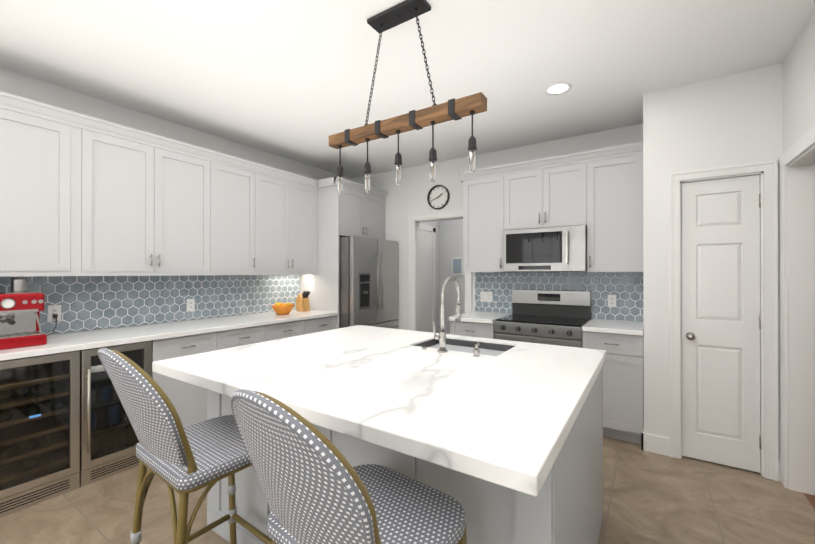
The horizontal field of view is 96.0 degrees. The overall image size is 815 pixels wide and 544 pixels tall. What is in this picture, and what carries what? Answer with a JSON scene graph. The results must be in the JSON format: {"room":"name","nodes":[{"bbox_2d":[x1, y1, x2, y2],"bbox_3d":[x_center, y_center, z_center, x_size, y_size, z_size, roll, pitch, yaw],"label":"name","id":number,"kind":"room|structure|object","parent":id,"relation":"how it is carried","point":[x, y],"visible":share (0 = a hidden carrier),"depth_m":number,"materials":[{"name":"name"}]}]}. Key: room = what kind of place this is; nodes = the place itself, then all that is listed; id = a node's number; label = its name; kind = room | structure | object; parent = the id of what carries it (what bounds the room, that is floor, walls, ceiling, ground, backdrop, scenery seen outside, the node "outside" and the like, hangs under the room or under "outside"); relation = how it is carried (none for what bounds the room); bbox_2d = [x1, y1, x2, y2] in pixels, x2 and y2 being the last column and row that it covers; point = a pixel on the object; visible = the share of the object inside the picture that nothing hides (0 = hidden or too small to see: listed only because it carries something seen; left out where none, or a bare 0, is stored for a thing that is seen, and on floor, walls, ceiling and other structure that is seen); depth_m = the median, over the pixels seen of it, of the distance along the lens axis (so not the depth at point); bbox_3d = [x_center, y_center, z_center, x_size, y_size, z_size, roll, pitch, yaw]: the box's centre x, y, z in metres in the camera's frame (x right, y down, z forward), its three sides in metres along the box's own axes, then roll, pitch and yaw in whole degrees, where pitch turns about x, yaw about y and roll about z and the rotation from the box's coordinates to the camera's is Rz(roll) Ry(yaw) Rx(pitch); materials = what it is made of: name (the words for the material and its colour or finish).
{"room":"kitchen","nodes":[
{"label":"kitchen","id":0,"kind":"room"},
{"bbox_2d":[0,68,350,334],"bbox_3d":[-2.829,-0.002,2.419,0.129,2.740,7.340,0,0,33],"label":"wall","id":1,"kind":"structure","parent":0,"point":[86,303],"depth_m":3.17,"materials":[{"name":"tile"}]},
{"bbox_2d":[0,107,83,274],"bbox_3d":[-2.670,-0.502,2.257,0.330,1.000,0.942,0,0,33],"label":"upper cabinet","id":2,"kind":"object","parent":1,"relation":"attached to","point":[77,199],"depth_m":2.39,"materials":[{"name":"grey paint"}]},
{"bbox_2d":[48,305,60,321],"bbox_3d":[-2.576,0.301,2.676,0.007,0.116,0.072,0,0,33],"label":"electrical outlet","id":3,"kind":"object","parent":1,"relation":"attached to","point":[54,309],"visible":0.75,"depth_m":2.67,"materials":[{"name":"white plastic"}]},
{"bbox_2d":[84,127,219,274],"bbox_3d":[-2.164,-0.500,3.025,0.330,1.000,1.013,0,0,33],"label":"upper cabinet","id":4,"kind":"object","parent":1,"relation":"attached to","point":[148,210],"depth_m":2.89,"materials":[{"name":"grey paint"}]},
{"bbox_2d":[187,299,194,310],"bbox_3d":[-2.052,0.313,3.471,0.007,0.116,0.072,0,0,33],"label":"electrical outlet","id":5,"kind":"object","parent":1,"relation":"attached to","point":[190,304],"visible":1,"depth_m":3.47,"materials":[{"name":"white plastic"}]},
{"bbox_2d":[220,163,263,274],"bbox_3d":[-1.793,-0.499,3.587,0.330,1.000,0.566,0,0,33],"label":"upper cabinet","id":6,"kind":"object","parent":1,"relation":"attached to","point":[241,189],"depth_m":3.57,"materials":[{"name":"grey paint"}]},
{"bbox_2d":[264,175,317,274],"bbox_3d":[-1.455,-0.497,4.100,0.330,1.000,0.897,0,0,33],"label":"upper cabinet","id":7,"kind":"object","parent":1,"relation":"attached to","point":[290,207],"depth_m":4.04,"materials":[{"name":"grey paint"}]},
{"bbox_2d":[0,436,814,543],"bbox_3d":[-0.521,1.417,1.900,4.550,0.100,9.020,0,0,33],"label":"floor","id":8,"kind":"structure","parent":0,"point":[651,498],"depth_m":2.10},
{"bbox_2d":[0,351,79,517],"bbox_3d":[-2.398,0.932,2.300,0.634,0.871,0.394,0,0,33],"label":"wine cooler","id":9,"kind":"object","parent":8,"relation":"on","point":[39,429],"visible":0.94,"depth_m":2.20,"materials":[{"name":"silver metal"}]},
{"bbox_2d":[78,341,151,486],"bbox_3d":[-2.177,0.933,2.634,0.634,0.871,0.394,0,0,33],"label":"beverage refrigerator","id":10,"kind":"object","parent":8,"relation":"on","point":[109,440],"visible":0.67,"depth_m":2.46,"materials":[{"name":"silver metal"}]},
{"bbox_2d":[98,348,271,543],"bbox_3d":[-0.806,0.806,1.397,0.474,1.121,0.571,0,0,33],"label":"stool","id":11,"kind":"object","parent":8,"relation":"on","point":[172,453],"visible":0.85,"depth_m":1.22,"materials":[{"name":"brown wicker"}]},
{"bbox_2d":[136,325,271,427],"bbox_3d":[-1.835,0.933,3.247,0.628,0.876,0.997,0,0,33],"label":"base cabinet","id":12,"kind":"object","parent":8,"relation":"on","point":[169,340],"depth_m":2.90,"materials":[{"name":"grey paint"}]},
{"bbox_2d":[0,309,337,360],"bbox_3d":[-2.270,0.472,2.563,0.655,0.038,4.358,0,0,33],"label":"countertop","id":13,"kind":"structure","parent":12,"relation":"on","point":[62,342],"depth_m":2.80,"materials":[{"name":"white stone"}]},
{"bbox_2d":[0,278,57,349],"bbox_3d":[-2.470,0.244,2.328,0.554,0.415,0.489,0,0,33],"label":"espresso machine","id":14,"kind":"object","parent":13,"relation":"on","point":[21,306],"visible":1,"depth_m":2.25,"materials":[{"name":"red metal"}]},
{"bbox_2d":[271,302,293,314],"bbox_3d":[-1.346,0.393,3.967,0.240,0.126,0.240,0,0,33],"label":"fruit bowl","id":15,"kind":"object","parent":13,"relation":"on","point":[279,308],"visible":1,"depth_m":3.90,"materials":[{"name":"orange ceramic"}]},
{"bbox_2d":[296,291,309,311],"bbox_3d":[-1.218,0.338,4.290,0.168,0.238,0.090,0,0,33],"label":"knife block","id":16,"kind":"object","parent":13,"relation":"on","point":[302,303],"visible":1,"depth_m":4.26,"materials":[{"name":"brown wood"}]},
{"bbox_2d":[272,317,335,339],"bbox_3d":[-1.354,0.935,3.976,0.628,0.876,0.987,0,0,33],"label":"base cabinet","id":17,"kind":"object","parent":8,"relation":"on","point":[318,324],"depth_m":3.81,"materials":[{"name":"grey paint"}]},
{"bbox_2d":[299,176,387,328],"bbox_3d":[-0.814,0.144,4.754,0.678,2.460,0.978,0,0,33],"label":"surround","id":18,"kind":"object","parent":8,"relation":"on","point":[355,209],"visible":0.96,"depth_m":4.36,"materials":[{"name":"grey paint"}]},
{"bbox_2d":[230,389,466,543],"bbox_3d":[-0.144,0.805,0.954,0.459,1.120,0.560,0,0,39],"label":"stool","id":19,"kind":"object","parent":8,"relation":"on","point":[317,488],"visible":1,"depth_m":0.78,"materials":[{"name":"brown wicker"}]},
{"bbox_2d":[339,236,397,328],"bbox_3d":[-0.688,0.484,4.705,0.906,1.780,0.898,0,0,33],"label":"refrigerator","id":20,"kind":"object","parent":8,"relation":"on","point":[368,281],"visible":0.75,"depth_m":4.34,"materials":[{"name":"silver metal"}]},
{"bbox_2d":[207,357,605,543],"bbox_3d":[-0.001,0.930,2.015,1.794,0.874,1.281,0,0,33],"label":"kitchen island","id":21,"kind":"object","parent":8,"relation":"on","point":[569,510],"depth_m":1.31,"materials":[{"name":"paint"}]},
{"bbox_2d":[152,325,605,500],"bbox_3d":[-0.068,0.468,1.942,1.845,0.050,1.535,0,0,33],"label":"island countertop","id":22,"kind":"structure","parent":21,"relation":"on","point":[502,420],"depth_m":1.39,"materials":[{"name":"white stone"}]},
{"bbox_2d":[422,276,480,356],"bbox_3d":[0.282,0.234,2.094,0.349,0.416,0.249,0,0,33],"label":"faucet","id":23,"kind":"object","parent":22,"relation":"on","point":[441,337],"visible":1,"depth_m":2.03,"materials":[{"name":"silver metal"}]},
{"bbox_2d":[420,337,507,352],"bbox_3d":[0.343,0.574,2.231,0.575,0.241,0.404,0,0,33],"label":"sink","id":24,"kind":"object","parent":22,"relation":"in","point":[451,343],"depth_m":2.37,"materials":[{"name":"silver metal"}]},
{"bbox_2d":[449,319,495,338],"bbox_3d":[0.801,0.935,3.897,0.464,0.876,0.628,0,0,33],"label":"base cabinet","id":25,"kind":"object","parent":8,"relation":"on","point":[483,330],"depth_m":3.62,"materials":[{"name":"grey paint"}]},
{"bbox_2d":[449,311,508,322],"bbox_3d":[0.793,0.476,3.887,0.464,0.038,0.655,0,0,33],"label":"countertop","id":26,"kind":"structure","parent":25,"relation":"on","point":[475,316],"depth_m":3.72,"materials":[{"name":"white stone"}]},
{"bbox_2d":[494,289,590,347],"bbox_3d":[1.297,0.779,3.524,0.762,1.185,0.685,0,0,33],"label":"range","id":27,"kind":"object","parent":8,"relation":"on","point":[557,317],"visible":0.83,"depth_m":3.56,"materials":[{"name":"silver metal"}]},
{"bbox_2d":[583,331,643,443],"bbox_3d":[1.816,0.933,3.215,0.430,0.876,0.608,0,0,33],"label":"base cabinet","id":28,"kind":"object","parent":8,"relation":"on","point":[621,342],"depth_m":2.93,"materials":[{"name":"grey paint"}]},
{"bbox_2d":[582,319,643,334],"bbox_3d":[1.814,0.474,3.214,0.430,0.038,0.655,0,0,33],"label":"countertop","id":29,"kind":"structure","parent":28,"relation":"on","point":[606,326],"depth_m":3.04,"materials":[{"name":"white stone"}]},
{"bbox_2d":[0,0,814,178],"bbox_3d":[0.802,-1.425,1.034,7.720,0.100,9.020,0,0,33],"label":"ceiling","id":30,"kind":"structure","parent":0,"point":[290,79],"depth_m":2.38,"materials":[{"name":"white paint"}]},
{"bbox_2d":[329,0,486,193],"bbox_3d":[-0.049,-0.908,1.941,0.960,0.928,0.110,0,0,33],"label":"pendant light","id":31,"kind":"object","parent":30,"relation":"hanging from","point":[401,13],"visible":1,"depth_m":1.90,"materials":[{"name":"brown wood"}]},
{"bbox_2d":[544,82,571,94],"bbox_3d":[1.123,-1.367,2.739,0.190,0.006,0.190,0,0,33],"label":"recessed light","id":32,"kind":"object","parent":30,"relation":"in","point":[557,88],"visible":1,"depth_m":2.73,"materials":[{"name":"white paint"}]},
{"bbox_2d":[420,221,438,332],"bbox_3d":[0.118,0.007,5.698,0.100,2.740,1.380,0,0,33],"label":"door frame","id":33,"kind":"structure","parent":0,"point":[433,223],"depth_m":6.20,"materials":[{"name":"white paint"}]},
{"bbox_2d":[420,224,435,332],"bbox_3d":[0.216,0.312,5.734,0.021,2.130,0.890,0,0,33],"label":"door","id":34,"kind":"structure","parent":33,"relation":"attached to","point":[427,275],"depth_m":5.90,"materials":[{"name":"white paint"}]},
{"bbox_2d":[439,219,464,333],"bbox_3d":[1.235,0.007,5.848,1.800,2.740,0.100,0,0,33],"label":"wall","id":35,"kind":"structure","parent":0,"point":[449,239],"depth_m":6.14,"materials":[{"name":"white paint"}]},
{"bbox_2d":[452,257,462,274],"bbox_3d":[0.823,-0.097,6.041,0.200,0.290,0.028,0,0,33],"label":"framed picture","id":36,"kind":"object","parent":35,"relation":"attached to","point":[457,265],"visible":0.96,"depth_m":6.03,"materials":[{"name":"white plastic"}]},
{"bbox_2d":[351,123,642,329],"bbox_3d":[1.079,0.003,4.166,4.490,2.740,0.120,0,0,33],"label":"wall","id":37,"kind":"structure","parent":0,"point":[407,196],"depth_m":4.54,"materials":[{"name":"white paint"}]},
{"bbox_2d":[427,185,449,208],"bbox_3d":[0.380,-0.926,4.535,0.300,0.300,0.036,0,0,33],"label":"wall clock","id":38,"kind":"object","parent":37,"relation":"attached to","point":[438,196],"visible":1,"depth_m":4.55,"materials":[{"name":"white"}]},
{"bbox_2d":[408,209,471,330],"bbox_3d":[0.416,0.311,4.588,0.890,2.125,0.144,0,0,33],"label":"door frame","id":39,"kind":"structure","parent":37,"relation":"attached to","point":[414,220],"depth_m":4.75,"materials":[{"name":"white paint"}]},
{"bbox_2d":[462,174,509,271],"bbox_3d":[0.913,-0.498,4.005,0.514,1.000,0.330,0,0,33],"label":"upper cabinet","id":40,"kind":"object","parent":37,"relation":"attached to","point":[486,201],"depth_m":3.88,"materials":[{"name":"grey paint"}]},
{"bbox_2d":[510,158,589,229],"bbox_3d":[1.400,-0.713,3.684,0.770,0.570,0.330,0,0,33],"label":"upper cabinet","id":41,"kind":"object","parent":37,"relation":"attached to","point":[552,196],"depth_m":3.51,"materials":[{"name":"grey paint"}]},
{"bbox_2d":[503,225,586,271],"bbox_3d":[1.370,-0.212,3.637,0.762,0.425,0.420,0,0,33],"label":"microwave","id":42,"kind":"object","parent":41,"relation":"attached to","point":[556,249],"visible":0.98,"depth_m":3.48,"materials":[{"name":"silver metal"}]},
{"bbox_2d":[475,272,642,321],"bbox_3d":[1.480,0.245,3.824,1.656,0.483,0.007,0,0,33],"label":"backsplash","id":43,"kind":"structure","parent":37,"relation":"attached to","point":[626,288],"depth_m":3.66,"materials":[{"name":"tile"}]},
{"bbox_2d":[480,292,485,301],"bbox_3d":[0.872,0.283,4.215,0.072,0.116,0.007,0,0,33],"label":"electrical outlet","id":44,"kind":"object","parent":43,"relation":"attached to","point":[482,296],"visible":1,"depth_m":4.21,"materials":[{"name":"white plastic"}]},
{"bbox_2d":[486,292,492,301],"bbox_3d":[0.932,0.283,4.175,0.072,0.116,0.007,0,0,33],"label":"electrical outlet","id":45,"kind":"object","parent":43,"relation":"attached to","point":[489,296],"visible":1,"depth_m":4.17,"materials":[{"name":"white plastic"}]},
{"bbox_2d":[608,295,615,306],"bbox_3d":[1.953,0.276,3.502,0.072,0.116,0.007,0,0,33],"label":"electrical outlet","id":46,"kind":"object","parent":43,"relation":"attached to","point":[611,300],"visible":1,"depth_m":3.50,"materials":[{"name":"white plastic"}]},
{"bbox_2d":[587,150,642,271],"bbox_3d":[1.878,-0.499,3.368,0.491,1.000,0.330,0,0,33],"label":"upper cabinet","id":47,"kind":"object","parent":37,"relation":"attached to","point":[602,198],"depth_m":3.21,"materials":[{"name":"grey paint"}]},
{"bbox_2d":[643,63,782,459],"bbox_3d":[2.319,-0.001,2.887,0.770,2.740,0.650,0,0,33],"label":"wall","id":48,"kind":"structure","parent":0,"point":[733,119],"depth_m":2.70,"materials":[{"name":"white paint"}]},
{"bbox_2d":[641,432,779,480],"bbox_3d":[-0.571,1.299,0.926,3.439,0.130,7.099,0,0,33],"label":"baseboard","id":49,"kind":"structure","parent":48,"relation":"attached to","point":[655,444],"depth_m":2.77,"materials":[{"name":"white paint"}]},
{"bbox_2d":[681,175,760,472],"bbox_3d":[2.203,0.349,2.580,0.436,2.015,0.103,0,0,33],"label":"pantry door","id":50,"kind":"structure","parent":48,"relation":"in","point":[720,278],"depth_m":2.59,"materials":[{"name":"white paint"}]},
{"bbox_2d":[783,13,814,204],"bbox_3d":[1.020,-0.008,0.108,0.120,2.740,7.720,0,0,33],"label":"wall","id":51,"kind":"structure","parent":0,"point":[798,92],"depth_m":2.14,"materials":[{"name":"white paint"}]},
{"bbox_2d":[669,125,814,494],"bbox_3d":[2.026,0.305,2.172,0.748,2.125,1.106,0,0,33],"label":"door frame","id":52,"kind":"structure","parent":51,"relation":"attached to","point":[797,342],"depth_m":2.34,"materials":[{"name":"white paint"}]},
{"bbox_2d":[803,493,814,509],"bbox_3d":[2.701,1.411,-0.225,3.170,0.100,9.020,0,0,33],"label":"floor","id":53,"kind":"structure","parent":0,"point":[810,498],"depth_m":2.21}
]}

